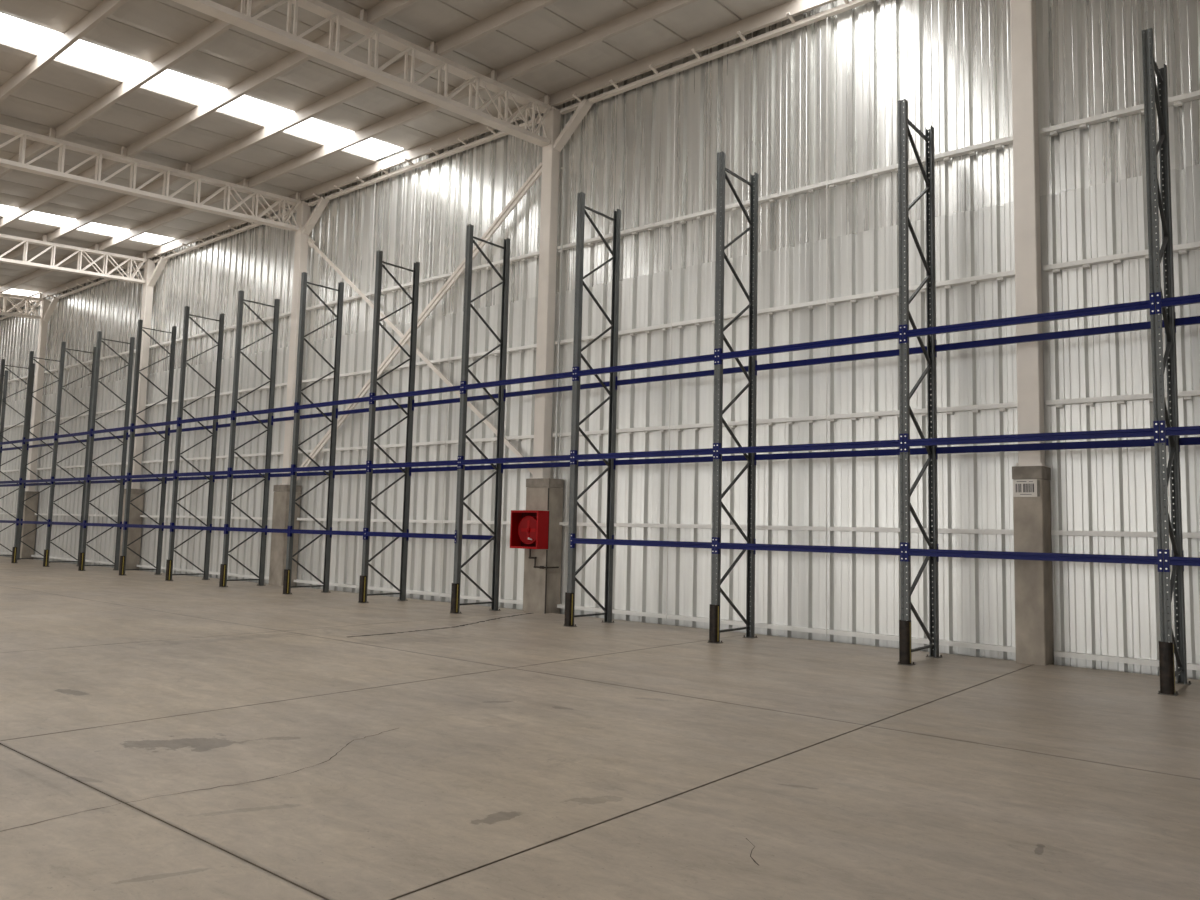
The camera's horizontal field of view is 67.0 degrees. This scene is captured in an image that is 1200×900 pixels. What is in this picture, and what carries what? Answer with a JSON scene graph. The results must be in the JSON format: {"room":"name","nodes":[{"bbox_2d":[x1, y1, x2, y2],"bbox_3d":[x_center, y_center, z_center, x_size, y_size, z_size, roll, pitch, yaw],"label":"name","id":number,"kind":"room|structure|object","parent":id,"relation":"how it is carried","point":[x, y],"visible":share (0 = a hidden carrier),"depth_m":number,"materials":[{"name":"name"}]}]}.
{"room":"warehouse","nodes":[
{"label":"warehouse","id":0,"kind":"room"},
{"bbox_2d":[0,0,836,311],"bbox_3d":[-18.636,-7.273,5.479,64.300,3.360,43.200,-3,-7,39],"label":"ceiling","id":1,"kind":"structure","parent":0,"point":[173,84],"depth_m":17.58,"materials":[{"name":"white metal"}]},
{"bbox_2d":[0,293,41,318],"bbox_3d":[-35.230,-5.881,18.870,0.250,3.962,42.310,-3,-7,39],"label":"roof truss","id":2,"kind":"object","parent":1,"relation":"attached to","point":[4,312],"visible":1,"depth_m":34.66,"materials":[{"name":"white metal"}]},
{"bbox_2d":[0,234,146,283],"bbox_3d":[-28.337,-6.222,13.203,0.250,3.962,42.310,-3,-7,39],"label":"roof truss","id":3,"kind":"object","parent":1,"relation":"attached to","point":[130,278],"visible":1,"depth_m":27.99,"materials":[{"name":"white metal"}]},
{"bbox_2d":[0,124,300,231],"bbox_3d":[-21.444,-6.562,7.536,0.250,3.962,42.310,-3,-7,39],"label":"roof truss","id":4,"kind":"object","parent":1,"relation":"attached to","point":[23,135],"visible":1,"depth_m":20.89,"materials":[{"name":"white metal"}]},
{"bbox_2d":[172,0,550,146],"bbox_3d":[-14.550,-6.903,1.870,0.250,3.962,42.310,-3,-7,39],"label":"roof truss","id":5,"kind":"object","parent":1,"relation":"attached to","point":[239,19],"visible":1,"depth_m":15.28,"materials":[{"name":"white metal"}]},
{"bbox_2d":[0,0,1199,679],"bbox_3d":[-5.207,-1.750,21.482,63.900,10.800,0.643,-3,-7,39],"label":"wall","id":6,"kind":"structure","parent":0,"point":[806,103],"depth_m":15.16,"materials":[{"name":"white metal"}]},
{"bbox_2d":[0,556,1199,899],"bbox_3d":[-18.754,1.713,4.795,63.900,0.301,43.100,-3,-7,39],"label":"floor","id":7,"kind":"structure","parent":0,"point":[186,737],"depth_m":6.25,"materials":[{"name":"grey concrete"}]},
{"bbox_2d":[0,370,7,467],"bbox_3d":[-23.872,0.463,35.127,0.170,7.328,1.166,-3,-7,39],"label":"frame","id":8,"kind":"object","parent":7,"relation":"on","point":[6,371],"visible":0.92,"depth_m":35.67,"materials":[{"name":"grey paint"}]},
{"bbox_2d":[0,359,34,559],"bbox_3d":[-21.710,0.356,33.350,0.170,7.328,1.166,-3,-7,39],"label":"frame","id":9,"kind":"object","parent":7,"relation":"on","point":[3,365],"visible":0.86,"depth_m":33.48,"materials":[{"name":"grey paint"}]},
{"bbox_2d":[27,443,53,449],"bbox_3d":[-20.283,-0.165,32.911,2.794,0.240,0.056,-3,-7,39],"label":"beam","id":10,"kind":"structure","parent":9,"relation":"attached to","point":[49,444],"depth_m":33.02,"materials":[{"name":"blue metal"}]},
{"bbox_2d":[20,491,38,559],"bbox_3d":[-21.878,2.921,34.583,0.616,2.670,0.428,-3,-7,39],"label":"pedestal","id":11,"kind":"object","parent":7,"relation":"on","point":[28,515],"visible":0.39,"depth_m":34.38,"materials":[{"name":"grey concrete"}]},
{"bbox_2d":[25,297,58,491],"bbox_3d":[-21.432,-2.147,34.806,1.122,7.485,0.295,-3,-7,39],"label":"steel column","id":12,"kind":"structure","parent":11,"relation":"on","point":[47,308],"depth_m":34.98,"materials":[{"name":"white metal"}]},
{"bbox_2d":[11,351,59,562],"bbox_3d":[-19.549,0.249,31.573,0.170,7.328,1.166,-3,-7,39],"label":"frame","id":13,"kind":"object","parent":7,"relation":"on","point":[15,548],"visible":0.56,"depth_m":31.28,"materials":[{"name":"grey paint"}]},
{"bbox_2d":[19,478,50,484],"bbox_3d":[-18.813,1.033,30.215,2.794,0.240,0.056,-3,-7,39],"label":"beam","id":14,"kind":"structure","parent":13,"relation":"attached to","point":[21,480],"depth_m":30.30,"materials":[{"name":"blue metal"}]},
{"bbox_2d":[43,342,95,566],"bbox_3d":[-17.387,0.142,29.796,0.170,7.328,1.166,-3,-7,39],"label":"frame","id":15,"kind":"object","parent":7,"relation":"on","point":[46,561],"visible":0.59,"depth_m":29.65,"materials":[{"name":"grey paint"}]},
{"bbox_2d":[16,518,47,526],"bbox_3d":[-18.846,2.408,30.092,2.794,0.240,0.056,-3,-7,39],"label":"beam","id":16,"kind":"structure","parent":15,"relation":"attached to","point":[17,520],"depth_m":30.13,"materials":[{"name":"blue metal"}]},
{"bbox_2d":[23,433,54,443],"bbox_3d":[-18.780,-0.371,30.340,2.794,0.240,0.056,-3,-7,39],"label":"beam","id":17,"kind":"structure","parent":15,"relation":"attached to","point":[47,437],"depth_m":30.38,"materials":[{"name":"blue metal"}]},
{"bbox_2d":[51,475,86,483],"bbox_3d":[-16.652,0.927,28.438,2.794,0.240,0.056,-3,-7,39],"label":"beam","id":18,"kind":"structure","parent":15,"relation":"attached to","point":[53,480],"depth_m":28.45,"materials":[{"name":"blue metal"}]},
{"bbox_2d":[91,480,119,483],"bbox_3d":[-15.994,1.025,29.233,2.794,0.240,0.056,-3,-7,39],"label":"beam","id":19,"kind":"structure","parent":15,"relation":"attached to","point":[101,481],"depth_m":29.11,"materials":[{"name":"blue metal"}]},
{"bbox_2d":[89,435,122,440],"bbox_3d":[-15.960,-0.379,29.358,2.794,0.240,0.056,-3,-7,39],"label":"beam","id":20,"kind":"structure","parent":15,"relation":"attached to","point":[120,436],"depth_m":29.33,"materials":[{"name":"blue metal"}]},
{"bbox_2d":[78,331,134,570],"bbox_3d":[-15.226,0.036,28.020,0.170,7.328,1.166,-3,-7,39],"label":"frame","id":21,"kind":"object","parent":7,"relation":"on","point":[82,554],"visible":1,"depth_m":27.95,"materials":[{"name":"grey paint"}]},
{"bbox_2d":[48,519,83,526],"bbox_3d":[-16.684,2.301,28.315,2.794,0.240,0.056,-3,-7,39],"label":"beam","id":22,"kind":"structure","parent":21,"relation":"attached to","point":[49,520],"depth_m":28.36,"materials":[{"name":"blue metal"}]},
{"bbox_2d":[54,429,90,440],"bbox_3d":[-16.618,-0.477,28.563,2.794,0.240,0.056,-3,-7,39],"label":"beam","id":23,"kind":"structure","parent":21,"relation":"attached to","point":[87,432],"depth_m":28.59,"materials":[{"name":"blue metal"}]},
{"bbox_2d":[87,473,127,482],"bbox_3d":[-14.490,0.820,26.661,2.794,0.240,0.056,-3,-7,39],"label":"beam","id":24,"kind":"structure","parent":21,"relation":"attached to","point":[89,478],"depth_m":26.70,"materials":[{"name":"blue metal"}]},
{"bbox_2d":[123,478,161,484],"bbox_3d":[-13.832,0.918,27.456,2.794,0.240,0.056,-3,-7,39],"label":"beam","id":25,"kind":"structure","parent":21,"relation":"attached to","point":[151,479],"depth_m":27.40,"materials":[{"name":"blue metal"}]},
{"bbox_2d":[126,431,164,439],"bbox_3d":[-13.799,-0.486,27.581,2.794,0.240,0.056,-3,-7,39],"label":"beam","id":26,"kind":"structure","parent":21,"relation":"attached to","point":[159,432],"depth_m":27.57,"materials":[{"name":"blue metal"}]},
{"bbox_2d":[119,489,144,568],"bbox_3d":[-14.985,2.581,28.916,0.616,2.670,0.428,-3,-7,39],"label":"pedestal","id":27,"kind":"object","parent":7,"relation":"on","point":[132,560],"visible":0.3,"depth_m":28.76,"materials":[{"name":"grey concrete"}]},
{"bbox_2d":[131,256,167,488],"bbox_3d":[-14.539,-2.488,29.139,1.122,7.485,0.295,-3,-7,39],"label":"steel column","id":28,"kind":"structure","parent":27,"relation":"on","point":[151,274],"depth_m":29.32,"materials":[{"name":"white metal"}]},
{"bbox_2d":[119,319,176,575],"bbox_3d":[-13.065,-0.071,26.243,0.170,7.328,1.166,-3,-7,39],"label":"frame","id":29,"kind":"object","parent":7,"relation":"on","point":[122,566],"visible":0.99,"depth_m":26.18,"materials":[{"name":"grey paint"}]},
{"bbox_2d":[83,520,123,529],"bbox_3d":[-14.523,2.194,26.539,2.794,0.240,0.056,-3,-7,39],"label":"beam","id":30,"kind":"structure","parent":29,"relation":"attached to","point":[85,521],"depth_m":26.54,"materials":[{"name":"blue metal"}]},
{"bbox_2d":[90,424,130,436],"bbox_3d":[-14.457,-0.584,26.786,2.794,0.240,0.056,-3,-7,39],"label":"beam","id":31,"kind":"structure","parent":29,"relation":"attached to","point":[92,432],"depth_m":26.78,"materials":[{"name":"blue metal"}]},
{"bbox_2d":[127,470,174,480],"bbox_3d":[-12.329,0.713,24.884,2.794,0.240,0.056,-3,-7,39],"label":"beam","id":32,"kind":"structure","parent":29,"relation":"attached to","point":[130,476],"depth_m":24.86,"materials":[{"name":"blue metal"}]},
{"bbox_2d":[165,476,209,483],"bbox_3d":[-11.671,0.812,25.679,2.794,0.240,0.056,-3,-7,39],"label":"beam","id":33,"kind":"structure","parent":29,"relation":"attached to","point":[201,477],"depth_m":25.61,"materials":[{"name":"blue metal"}]},
{"bbox_2d":[168,425,212,435],"bbox_3d":[-11.637,-0.593,25.804,2.794,0.240,0.056,-3,-7,39],"label":"beam","id":34,"kind":"structure","parent":29,"relation":"attached to","point":[210,426],"depth_m":25.75,"materials":[{"name":"blue metal"}]},
{"bbox_2d":[165,306,224,580],"bbox_3d":[-10.903,-0.178,24.466,0.170,7.328,1.166,-3,-7,39],"label":"frame","id":35,"kind":"object","parent":7,"relation":"on","point":[169,563],"visible":0.98,"depth_m":24.40,"materials":[{"name":"grey paint"}]},
{"bbox_2d":[124,521,170,531],"bbox_3d":[-12.362,2.087,24.762,2.794,0.240,0.056,-3,-7,39],"label":"beam","id":36,"kind":"structure","parent":35,"relation":"attached to","point":[126,525],"depth_m":24.79,"materials":[{"name":"blue metal"}]},
{"bbox_2d":[131,418,177,431],"bbox_3d":[-12.296,-0.691,25.009,2.794,0.240,0.056,-3,-7,39],"label":"beam","id":37,"kind":"structure","parent":35,"relation":"attached to","point":[133,427],"depth_m":25.00,"materials":[{"name":"blue metal"}]},
{"bbox_2d":[174,468,228,478],"bbox_3d":[-10.168,0.606,23.107,2.794,0.240,0.056,-3,-7,39],"label":"beam","id":38,"kind":"structure","parent":35,"relation":"attached to","point":[176,474],"depth_m":23.09,"materials":[{"name":"blue metal"}]},
{"bbox_2d":[213,474,264,481],"bbox_3d":[-9.509,0.705,23.902,2.794,0.240,0.056,-3,-7,39],"label":"beam","id":39,"kind":"structure","parent":35,"relation":"attached to","point":[252,475],"depth_m":23.83,"materials":[{"name":"blue metal"}]},
{"bbox_2d":[216,419,267,430],"bbox_3d":[-9.476,-0.699,24.027,2.794,0.240,0.056,-3,-7,39],"label":"beam","id":40,"kind":"structure","parent":35,"relation":"attached to","point":[264,420],"depth_m":24.01,"materials":[{"name":"blue metal"}]},
{"bbox_2d":[219,290,279,586],"bbox_3d":[-8.742,-0.285,22.689,0.170,7.328,1.166,-3,-7,39],"label":"frame","id":41,"kind":"object","parent":7,"relation":"on","point":[223,567],"visible":0.97,"depth_m":22.62,"materials":[{"name":"grey paint"}]},
{"bbox_2d":[171,523,224,533],"bbox_3d":[-10.200,1.980,22.985,2.794,0.240,0.056,-3,-7,39],"label":"beam","id":42,"kind":"structure","parent":41,"relation":"attached to","point":[173,527],"depth_m":22.96,"materials":[{"name":"blue metal"}]},
{"bbox_2d":[178,411,231,426],"bbox_3d":[-10.134,-0.798,23.233,2.794,0.240,0.056,-3,-7,39],"label":"beam","id":43,"kind":"structure","parent":41,"relation":"attached to","point":[180,421],"depth_m":23.23,"materials":[{"name":"blue metal"}]},
{"bbox_2d":[268,471,328,479],"bbox_3d":[-7.348,0.598,22.125,2.794,0.240,0.056,-3,-7,39],"label":"beam","id":44,"kind":"structure","parent":41,"relation":"attached to","point":[302,473],"depth_m":22.03,"materials":[{"name":"blue metal"}]},
{"bbox_2d":[269,485,301,585],"bbox_3d":[-8.092,2.240,23.250,0.616,2.670,0.428,-3,-7,39],"label":"pedestal","id":45,"kind":"object","parent":7,"relation":"on","point":[278,551],"visible":0.68,"depth_m":23.09,"materials":[{"name":"grey concrete"}]},
{"bbox_2d":[280,197,328,484],"bbox_3d":[-7.646,-2.829,23.473,1.122,7.485,0.295,-3,-7,39],"label":"steel column","id":46,"kind":"structure","parent":45,"relation":"on","point":[306,222],"depth_m":23.66,"materials":[{"name":"white metal"}]},
{"bbox_2d":[283,272,343,594],"bbox_3d":[-6.580,-0.392,20.912,0.170,7.328,1.166,-3,-7,39],"label":"frame","id":47,"kind":"object","parent":7,"relation":"on","point":[287,586],"visible":0.98,"depth_m":20.84,"materials":[{"name":"grey paint"}]},
{"bbox_2d":[225,524,288,535],"bbox_3d":[-8.039,1.874,21.208,2.794,0.240,0.056,-3,-7,39],"label":"beam","id":48,"kind":"structure","parent":47,"relation":"attached to","point":[227,528],"depth_m":21.18,"materials":[{"name":"blue metal"}]},
{"bbox_2d":[228,464,291,476],"bbox_3d":[-8.006,0.499,21.331,2.794,0.240,0.056,-3,-7,39],"label":"beam","id":49,"kind":"structure","parent":47,"relation":"attached to","point":[276,470],"depth_m":21.31,"materials":[{"name":"blue metal"}]},
{"bbox_2d":[232,402,295,419],"bbox_3d":[-7.973,-0.904,21.456,2.794,0.240,0.056,-3,-7,39],"label":"beam","id":50,"kind":"structure","parent":47,"relation":"attached to","point":[290,408],"depth_m":21.42,"materials":[{"name":"blue metal"}]},
{"bbox_2d":[271,412,331,424],"bbox_3d":[-7.315,-0.806,22.250,2.794,0.240,0.056,-3,-7,39],"label":"beam","id":51,"kind":"structure","parent":47,"relation":"attached to","point":[273,419],"depth_m":22.21,"materials":[{"name":"blue metal"}]},
{"bbox_2d":[295,393,370,412],"bbox_3d":[-5.811,-1.011,19.679,2.794,0.240,0.056,-3,-7,39],"label":"beam","id":52,"kind":"structure","parent":47,"relation":"attached to","point":[298,407],"depth_m":19.65,"materials":[{"name":"blue metal"}]},
{"bbox_2d":[333,468,404,477],"bbox_3d":[-5.187,0.491,20.349,2.794,0.240,0.056,-3,-7,39],"label":"beam","id":53,"kind":"structure","parent":47,"relation":"attached to","point":[378,471],"depth_m":20.43,"materials":[{"name":"blue metal"}]},
{"bbox_2d":[336,404,407,418],"bbox_3d":[-5.153,-0.913,20.474,2.794,0.240,0.056,-3,-7,39],"label":"beam","id":54,"kind":"structure","parent":47,"relation":"attached to","point":[391,407],"depth_m":20.58,"materials":[{"name":"blue metal"}]},
{"bbox_2d":[358,250,419,602],"bbox_3d":[-4.419,-0.498,19.136,0.170,7.328,1.166,-3,-7,39],"label":"frame","id":55,"kind":"object","parent":7,"relation":"on","point":[363,583],"visible":0.96,"depth_m":19.07,"materials":[{"name":"grey paint"}]},
{"bbox_2d":[288,526,364,539],"bbox_3d":[-5.878,1.767,19.431,2.794,0.240,0.056,-3,-7,39],"label":"beam","id":56,"kind":"structure","parent":55,"relation":"attached to","point":[299,531],"depth_m":19.37,"materials":[{"name":"blue metal"}]},
{"bbox_2d":[292,461,367,474],"bbox_3d":[-5.845,0.393,19.554,2.794,0.240,0.056,-3,-7,39],"label":"beam","id":57,"kind":"structure","parent":55,"relation":"attached to","point":[363,466],"depth_m":19.53,"materials":[{"name":"blue metal"}]},
{"bbox_2d":[367,456,459,471],"bbox_3d":[-3.685,0.286,17.775,2.794,0.240,0.062,-3,-7,39],"label":"beam","id":58,"kind":"structure","parent":55,"relation":"attached to","point":[449,462],"depth_m":17.72,"materials":[{"name":"blue metal"}]},
{"bbox_2d":[409,465,495,475],"bbox_3d":[-3.025,0.384,18.572,2.794,0.240,0.056,-3,-7,39],"label":"beam","id":59,"kind":"structure","parent":55,"relation":"attached to","point":[479,467],"depth_m":18.64,"materials":[{"name":"blue metal"}]},
{"bbox_2d":[412,394,498,410],"bbox_3d":[-2.992,-1.020,18.697,2.794,0.240,0.056,-3,-7,39],"label":"beam","id":60,"kind":"structure","parent":55,"relation":"attached to","point":[495,396],"depth_m":18.78,"materials":[{"name":"blue metal"}]},
{"bbox_2d":[450,224,510,613],"bbox_3d":[-2.258,-0.605,17.359,0.170,7.328,1.166,-3,-7,39],"label":"frame","id":61,"kind":"object","parent":7,"relation":"on","point":[455,587],"visible":0.97,"depth_m":17.29,"materials":[{"name":"grey paint"}]},
{"bbox_2d":[364,528,456,542],"bbox_3d":[-3.718,1.660,17.652,2.794,0.240,0.062,-3,-7,39],"label":"beam","id":62,"kind":"structure","parent":61,"relation":"attached to","point":[367,533],"depth_m":17.59,"materials":[{"name":"blue metal"}]},
{"bbox_2d":[371,381,461,403],"bbox_3d":[-3.652,-1.118,17.900,2.794,0.240,0.062,-3,-7,39],"label":"beam","id":63,"kind":"structure","parent":61,"relation":"attached to","point":[374,398],"depth_m":17.85,"materials":[{"name":"blue metal"}]},
{"bbox_2d":[406,529,493,540],"bbox_3d":[-3.058,1.759,18.449,2.794,0.240,0.056,-3,-7,39],"label":"beam","id":64,"kind":"structure","parent":61,"relation":"attached to","point":[476,537],"depth_m":17.91,"materials":[{"name":"blue metal"}]},
{"bbox_2d":[503,381,609,400],"bbox_3d":[-0.831,-1.126,16.920,2.794,0.240,0.056,-3,-7,39],"label":"beam","id":65,"kind":"structure","parent":61,"relation":"attached to","point":[607,384],"depth_m":16.97,"materials":[{"name":"blue metal"}]},
{"bbox_2d":[523,478,563,613],"bbox_3d":[-1.106,1.895,17.507,0.616,2.670,0.428,-3,-7,39],"label":"pedestal","id":66,"kind":"object","parent":7,"relation":"on","point":[537,490],"visible":0.78,"depth_m":17.34,"materials":[{"name":"grey concrete"}]},
{"bbox_2d":[510,510,548,548],"bbox_3d":[-1.343,1.516,17.264,0.720,0.720,0.309,-3,-7,39],"label":"cabinet","id":67,"kind":"object","parent":66,"relation":"attached to","point":[529,529],"visible":1,"depth_m":17.18,"materials":[{"name":"red metal"}]},
{"bbox_2d":[529,549,558,568],"bbox_3d":[-1.083,2.076,17.303,0.477,0.367,0.380,-3,-7,39],"label":"supply pipe","id":68,"kind":"object","parent":67,"relation":"attached to","point":[530,557],"visible":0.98,"depth_m":17.23,"materials":[{"name":"grey metal"}]},
{"bbox_2d":[544,488,548,613],"bbox_3d":[-1.003,1.899,17.130,0.024,2.360,0.024,4,-6,-28],"label":"pipe","id":69,"kind":"object","parent":66,"relation":"attached to","point":[548,488],"visible":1,"depth_m":17.08,"materials":[{"name":"grey"}]},
{"bbox_2d":[553,148,565,478],"bbox_3d":[-0.771,-2.728,17.775,0.148,6.600,0.069,-3,-7,39],"label":"conduit","id":70,"kind":"object","parent":66,"relation":"on","point":[563,168],"visible":1,"depth_m":17.73,"materials":[{"name":"grey metal"}]},
{"bbox_2d":[530,98,592,478],"bbox_3d":[-0.752,-3.169,17.806,1.122,7.485,0.295,-3,-7,39],"label":"steel column","id":71,"kind":"structure","parent":66,"relation":"on","point":[550,153],"depth_m":17.97,"materials":[{"name":"white metal"}]},
{"bbox_2d":[296,162,541,481],"bbox_3d":[-4.513,-2.521,20.876,8.671,6.445,0.044,-3,-7,39],"label":"brace","id":72,"kind":"object","parent":71,"relation":"attached to","point":[537,172],"visible":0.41,"depth_m":20.22,"materials":[{"name":"beige paint"}]},
{"bbox_2d":[307,237,532,474],"bbox_3d":[-4.481,-2.546,20.917,8.671,6.504,0.044,-3,-7,39],"label":"brace","id":73,"kind":"object","parent":71,"relation":"attached to","point":[310,240],"visible":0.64,"depth_m":20.51,"materials":[{"name":"beige paint"}]},
{"bbox_2d":[564,192,620,626],"bbox_3d":[-0.096,-0.712,15.582,0.170,7.328,1.166,-3,-7,39],"label":"frame","id":74,"kind":"object","parent":7,"relation":"on","point":[581,212],"visible":0.98,"depth_m":15.51,"materials":[{"name":"grey paint"}]},
{"bbox_2d":[459,450,572,468],"bbox_3d":[-1.524,0.179,15.998,2.794,0.240,0.062,-3,-7,39],"label":"beam","id":75,"kind":"structure","parent":74,"relation":"attached to","point":[462,461],"depth_m":15.93,"materials":[{"name":"blue metal"}]},
{"bbox_2d":[462,367,574,393],"bbox_3d":[-1.491,-1.225,16.123,2.794,0.240,0.062,-3,-7,39],"label":"beam","id":76,"kind":"structure","parent":74,"relation":"attached to","point":[465,387],"depth_m":16.06,"materials":[{"name":"blue metal"}]},
{"bbox_2d":[501,460,607,472],"bbox_3d":[-0.864,0.278,16.795,2.794,0.240,0.056,-3,-7,39],"label":"beam","id":77,"kind":"structure","parent":74,"relation":"attached to","point":[580,463],"depth_m":16.84,"materials":[{"name":"blue metal"}]},
{"bbox_2d":[572,443,715,464],"bbox_3d":[0.637,0.072,14.221,2.794,0.240,0.062,-3,-7,39],"label":"beam","id":78,"kind":"structure","parent":74,"relation":"attached to","point":[710,451],"depth_m":14.14,"materials":[{"name":"blue metal"}]},
{"bbox_2d":[613,455,751,469],"bbox_3d":[1.298,0.171,15.018,2.794,0.240,0.056,-3,-7,39],"label":"beam","id":79,"kind":"structure","parent":74,"relation":"attached to","point":[731,457],"depth_m":15.02,"materials":[{"name":"blue metal"}]},
{"bbox_2d":[615,361,752,389],"bbox_3d":[1.331,-1.233,15.143,2.794,0.240,0.056,-3,-7,39],"label":"beam","id":80,"kind":"structure","parent":74,"relation":"attached to","point":[734,369],"depth_m":15.16,"materials":[{"name":"blue metal"}]},
{"bbox_2d":[707,151,757,643],"bbox_3d":[2.065,-0.819,13.805,0.170,7.328,1.166,-3,-7,39],"label":"frame","id":81,"kind":"object","parent":7,"relation":"on","point":[714,612],"visible":0.98,"depth_m":13.73,"materials":[{"name":"grey paint"}]},
{"bbox_2d":[570,533,714,553],"bbox_3d":[0.605,1.446,14.099,2.794,0.240,0.062,-3,-7,39],"label":"beam","id":82,"kind":"structure","parent":81,"relation":"attached to","point":[573,540],"depth_m":14.02,"materials":[{"name":"blue metal"}]},
{"bbox_2d":[575,349,716,380],"bbox_3d":[0.671,-1.332,14.346,2.794,0.240,0.062,-3,-7,39],"label":"beam","id":83,"kind":"structure","parent":81,"relation":"attached to","point":[712,357],"depth_m":14.26,"materials":[{"name":"blue metal"}]},
{"bbox_2d":[716,434,902,458],"bbox_3d":[2.799,-0.035,12.444,2.794,0.240,0.062,-3,-7,39],"label":"beam","id":84,"kind":"structure","parent":81,"relation":"attached to","point":[883,443],"depth_m":12.35,"materials":[{"name":"blue metal"}]},
{"bbox_2d":[755,346,930,375],"bbox_3d":[3.492,-1.340,13.367,2.794,0.240,0.056,-3,-7,39],"label":"beam","id":85,"kind":"structure","parent":81,"relation":"attached to","point":[916,350],"depth_m":13.36,"materials":[{"name":"blue metal"}]},
{"bbox_2d":[754,448,931,464],"bbox_3d":[3.459,0.064,13.241,2.794,0.240,0.056,-3,-7,39],"label":"beam","id":86,"kind":"structure","parent":81,"relation":"attached to","point":[913,451],"depth_m":13.22,"materials":[{"name":"blue metal"}]},
{"bbox_2d":[898,99,941,665],"bbox_3d":[4.226,-0.925,12.028,0.170,7.328,1.166,-3,-7,39],"label":"frame","id":87,"kind":"object","parent":7,"relation":"on","point":[905,650],"visible":0.99,"depth_m":11.94,"materials":[{"name":"grey paint"}]},
{"bbox_2d":[715,537,903,560],"bbox_3d":[2.766,1.339,12.322,2.794,0.240,0.062,-3,-7,39],"label":"beam","id":88,"kind":"structure","parent":87,"relation":"attached to","point":[741,546],"depth_m":12.22,"materials":[{"name":"blue metal"}]},
{"bbox_2d":[717,325,902,364],"bbox_3d":[2.832,-1.439,12.569,2.794,0.240,0.062,-3,-7,39],"label":"beam","id":89,"kind":"structure","parent":87,"relation":"attached to","point":[721,356],"depth_m":12.47,"materials":[{"name":"blue metal"}]},
{"bbox_2d":[936,438,1168,459],"bbox_3d":[5.620,-0.043,11.465,2.794,0.240,0.056,-3,-7,39],"label":"beam","id":90,"kind":"structure","parent":87,"relation":"attached to","point":[1134,442],"depth_m":11.40,"materials":[{"name":"blue metal"}]},
{"bbox_2d":[1012,466,1053,664],"bbox_3d":[5.695,1.559,11.916,0.376,2.670,0.428,-3,-7,39],"label":"pedestal","id":91,"kind":"object","parent":7,"relation":"on","point":[1031,515],"visible":0.76,"depth_m":11.76,"materials":[{"name":"grey concrete"}]},
{"bbox_2d":[1013,479,1039,496],"bbox_3d":[5.576,0.499,11.849,0.323,0.230,0.012,-3,-7,39],"label":"wall sign","id":92,"kind":"object","parent":91,"relation":"attached to","point":[1021,487],"visible":1,"depth_m":11.85,"materials":[{"name":"white paper"}]},
{"bbox_2d":[1010,0,1047,466],"bbox_3d":[6.141,-3.510,12.139,1.122,7.485,0.295,-3,-7,39],"label":"steel column","id":93,"kind":"structure","parent":91,"relation":"on","point":[1027,237],"depth_m":12.27,"materials":[{"name":"white metal"}]},
{"bbox_2d":[1142,28,1190,695],"bbox_3d":[6.388,-1.032,10.252,0.170,7.328,1.166,-3,-7,39],"label":"frame","id":94,"kind":"object","parent":7,"relation":"on","point":[1168,645],"visible":0.98,"depth_m":10.14,"materials":[{"name":"grey paint"}]},
{"bbox_2d":[903,293,1154,342],"bbox_3d":[4.994,-1.546,10.793,2.794,0.240,0.062,-3,-7,39],"label":"beam","id":95,"kind":"structure","parent":94,"relation":"attached to","point":[1148,304],"depth_m":10.67,"materials":[{"name":"blue metal"}]},
{"bbox_2d":[904,421,1158,451],"bbox_3d":[4.960,-0.141,10.668,2.794,0.240,0.062,-3,-7,39],"label":"beam","id":96,"kind":"structure","parent":94,"relation":"attached to","point":[1142,432],"depth_m":10.54,"materials":[{"name":"blue metal"}]},
{"bbox_2d":[904,542,1162,571],"bbox_3d":[4.928,1.233,10.545,2.794,0.240,0.062,-3,-7,39],"label":"beam","id":97,"kind":"structure","parent":94,"relation":"attached to","point":[1099,558],"depth_m":10.42,"materials":[{"name":"blue metal"}]},
{"bbox_2d":[935,314,1167,356],"bbox_3d":[5.654,-1.447,11.590,2.794,0.240,0.056,-3,-7,39],"label":"beam","id":98,"kind":"structure","parent":94,"relation":"attached to","point":[1141,325],"depth_m":11.53,"materials":[{"name":"blue metal"}]},
{"bbox_2d":[1155,292,1199,313],"bbox_3d":[7.155,-1.652,9.016,2.794,0.240,0.062,-3,-7,39],"label":"beam","id":99,"kind":"structure","parent":94,"relation":"attached to","point":[1161,302],"depth_m":9.79,"materials":[{"name":"blue metal"}]},
{"bbox_3d":[8.549,-1.139,8.475,0.170,7.328,1.166,-3,-7,39],"label":"frame","id":100,"kind":"object","parent":7,"relation":"on","visible":0},
{"bbox_2d":[1159,420,1199,442],"bbox_3d":[7.122,-0.248,8.891,2.794,0.240,0.062,-3,-7,39],"label":"beam","id":101,"kind":"structure","parent":100,"relation":"attached to","point":[1165,431],"depth_m":9.68,"materials":[{"name":"blue metal"}]},
{"bbox_2d":[1163,549,1199,571],"bbox_3d":[7.089,1.126,8.768,2.794,0.240,0.062,-3,-7,39],"label":"beam","id":102,"kind":"structure","parent":100,"relation":"attached to","point":[1182,561],"depth_m":9.56,"materials":[{"name":"blue metal"}]},
{"bbox_2d":[1175,313,1199,331],"bbox_3d":[7.815,-1.554,9.813,2.794,0.240,0.056,-3,-7,39],"label":"beam","id":103,"kind":"structure","parent":100,"relation":"attached to","point":[1193,320],"depth_m":10.58,"materials":[{"name":"blue metal"}]},
{"bbox_2d":[1179,436,1199,451],"bbox_3d":[7.782,-0.149,9.688,2.794,0.240,0.056,-3,-7,39],"label":"beam","id":104,"kind":"structure","parent":100,"relation":"attached to","point":[1185,440],"depth_m":10.46,"materials":[{"name":"blue metal"}]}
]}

